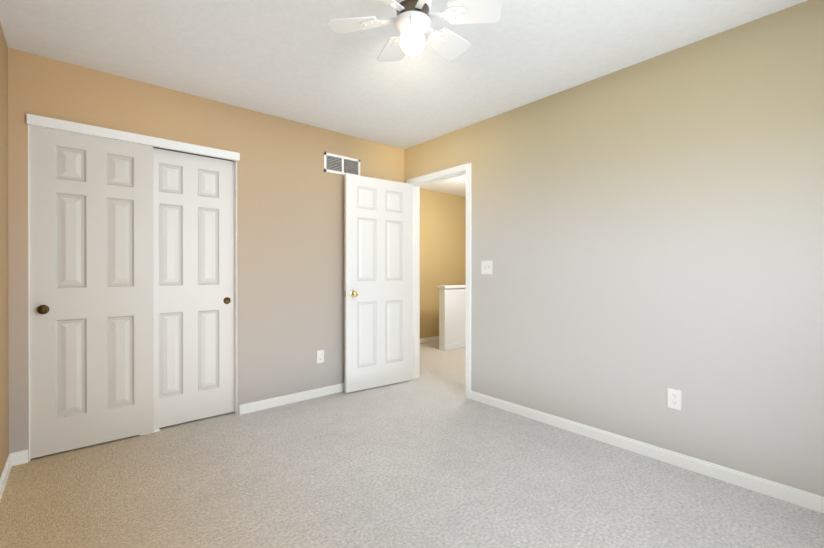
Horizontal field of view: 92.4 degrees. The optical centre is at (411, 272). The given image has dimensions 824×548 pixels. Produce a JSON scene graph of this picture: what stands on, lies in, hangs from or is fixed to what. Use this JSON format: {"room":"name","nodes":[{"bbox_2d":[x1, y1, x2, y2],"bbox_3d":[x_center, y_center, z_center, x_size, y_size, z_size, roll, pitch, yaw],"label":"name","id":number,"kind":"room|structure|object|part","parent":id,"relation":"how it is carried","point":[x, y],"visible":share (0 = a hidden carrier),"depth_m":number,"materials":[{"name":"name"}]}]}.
{"room":"empty bedroom","nodes":[
{"label":"empty bedroom","id":0,"kind":"room"},
{"bbox_2d":[0,23,8,476],"bbox_3d":[-1.051,-0.083,0.693,0.110,2.440,4.133,0,0,-40],"label":"wall","id":1,"kind":"structure","parent":0,"point":[4,386],"depth_m":2.16,"materials":[{"name":"beige paint"}]},
{"bbox_2d":[0,451,19,500],"bbox_3d":[-1.035,1.098,0.782,0.030,0.076,4.027,0,0,-40],"label":"baseboard","id":2,"kind":"structure","parent":1,"relation":"attached to","point":[13,459],"depth_m":2.19,"materials":[{"name":"white wood"}]},
{"bbox_2d":[153,147,232,160],"bbox_3d":[-2.123,-0.090,3.079,1.290,2.440,0.670,0,0,-40],"label":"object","id":3,"kind":"structure","parent":0,"point":[192,154],"depth_m":3.51,"materials":[{"name":"beige"}]},
{"bbox_2d":[8,47,403,461],"bbox_3d":[-1.252,-0.090,3.309,3.198,2.440,0.110,0,0,-40],"label":"wall","id":4,"kind":"structure","parent":0,"point":[290,257],"depth_m":3.23,"materials":[{"name":"paint"}]},
{"bbox_2d":[29,125,153,458],"bbox_3d":[-2.045,0.118,2.563,0.625,2.003,0.092,0,0,-40],"label":"closet door","id":5,"kind":"structure","parent":4,"relation":"in","point":[91,306],"depth_m":2.55,"materials":[{"name":"white wood"}]},
{"bbox_2d":[27,114,239,461],"bbox_3d":[-1.859,0.096,2.777,1.206,2.070,0.132,0,0,-40],"label":"closet door frame","id":6,"kind":"structure","parent":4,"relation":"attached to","point":[66,126],"depth_m":2.69,"materials":[{"name":"white wood"}]},
{"bbox_2d":[153,148,233,428],"bbox_3d":[-1.671,0.117,2.977,0.625,2.003,0.040,0,0,-40],"label":"closet door","id":7,"kind":"structure","parent":4,"relation":"in","point":[193,257],"depth_m":2.97,"materials":[{"name":"white wood"}]},
{"bbox_2d":[239,383,344,414],"bbox_3d":[-0.717,1.090,3.675,1.695,0.076,0.037,0,0,-40],"label":"baseboard","id":8,"kind":"structure","parent":4,"relation":"attached to","point":[305,395],"depth_m":3.39,"materials":[{"name":"white wood"}]},
{"bbox_2d":[317,350,323,362],"bbox_3d":[-0.832,0.766,3.592,0.070,0.115,0.007,0,0,-40],"label":"electrical outlet","id":9,"kind":"object","parent":4,"relation":"attached to","point":[320,356],"visible":1,"depth_m":3.59,"materials":[{"name":"white plastic"}]},
{"bbox_2d":[324,152,359,175],"bbox_3d":[-0.655,-1.009,3.737,0.390,0.175,0.009,0,0,-40],"label":"air vent","id":10,"kind":"object","parent":4,"relation":"in","point":[338,164],"visible":0.94,"depth_m":3.73,"materials":[{"name":"white metal"}]},
{"bbox_2d":[0,0,806,196],"bbox_3d":[0.939,-1.361,3.362,6.608,0.100,5.620,0,0,-40],"label":"ceiling","id":11,"kind":"structure","parent":0,"point":[301,61],"depth_m":2.33,"materials":[{"name":"paint"}]},
{"bbox_2d":[327,0,501,61],"bbox_3d":[0.003,-1.087,1.657,0.730,0.438,0.710,0,0,-40],"label":"fan","id":12,"kind":"object","parent":11,"relation":"hanging from","point":[412,21],"visible":1,"depth_m":1.64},
{"bbox_3d":[0.003,-0.966,1.658,0.104,0.104,0.104,0,0,-40],"label":"globe","id":13,"kind":"part","parent":12,"relation":"part of"},
{"bbox_2d":[0,341,823,547],"bbox_3d":[0.792,1.190,3.303,7.298,0.120,6.110,0,0,-40],"label":"floor","id":14,"kind":"structure","parent":0,"point":[432,456],"depth_m":2.07,"materials":[{"name":"carpet"}]},
{"bbox_2d":[420,188,465,338],"bbox_3d":[0.327,-0.099,6.464,3.300,2.440,0.110,0,0,-40],"label":"wall","id":15,"kind":"structure","parent":0,"point":[442,239],"depth_m":6.47,"materials":[{"name":"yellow paint"}]},
{"bbox_2d":[420,336,438,343],"bbox_3d":[0.367,1.083,6.421,3.300,0.076,0.015,0,0,-40],"label":"baseboard","id":16,"kind":"structure","parent":15,"relation":"attached to","point":[436,338],"depth_m":6.34,"materials":[{"name":"white wood"}]},
{"bbox_2d":[437,285,465,350],"bbox_3d":[1.210,0.658,6.371,2.080,0.925,0.160,0,0,-40],"label":"wall","id":17,"kind":"structure","parent":0,"point":[452,316],"depth_m":5.76,"materials":[{"name":"white paint"}]},
{"bbox_2d":[404,0,823,496],"bbox_3d":[1.263,-0.089,2.738,0.110,2.440,4.243,0,0,-40],"label":"wall","id":18,"kind":"structure","parent":0,"point":[646,234],"depth_m":2.34,"materials":[{"name":"paint"}]},
{"bbox_2d":[406,163,470,398],"bbox_3d":[0.281,0.077,3.890,0.148,2.101,0.892,0,0,-40],"label":"door frame","id":19,"kind":"structure","parent":18,"relation":"attached to","point":[445,174],"depth_m":4.02,"materials":[{"name":"white wood"}]},
{"bbox_2d":[344,174,411,392],"bbox_3d":[-0.318,0.103,3.907,0.774,2.030,0.148,0,0,-40],"label":"entry door","id":20,"kind":"structure","parent":19,"relation":"attached to","point":[378,282],"depth_m":3.85,"materials":[{"name":"white wood"}]},
{"bbox_2d":[481,261,491,273],"bbox_3d":[0.635,-0.041,3.375,0.019,0.115,0.116,0,0,-40],"label":"light switch","id":21,"kind":"object","parent":18,"relation":"attached to","point":[486,267],"visible":1,"depth_m":3.38,"materials":[{"name":"white plastic"}]},
{"bbox_2d":[470,391,823,513],"bbox_3d":[1.523,1.094,2.343,0.015,0.076,3.085,0,0,-40],"label":"baseboard","id":22,"kind":"structure","parent":18,"relation":"attached to","point":[802,498],"depth_m":2.32,"materials":[{"name":"white wood"}]},
{"bbox_2d":[668,388,681,409],"bbox_3d":[1.542,0.745,2.322,0.007,0.115,0.070,0,0,-40],"label":"electrical outlet","id":23,"kind":"object","parent":18,"relation":"attached to","point":[674,398],"visible":1,"depth_m":2.32,"materials":[{"name":"white plastic"}]}
]}

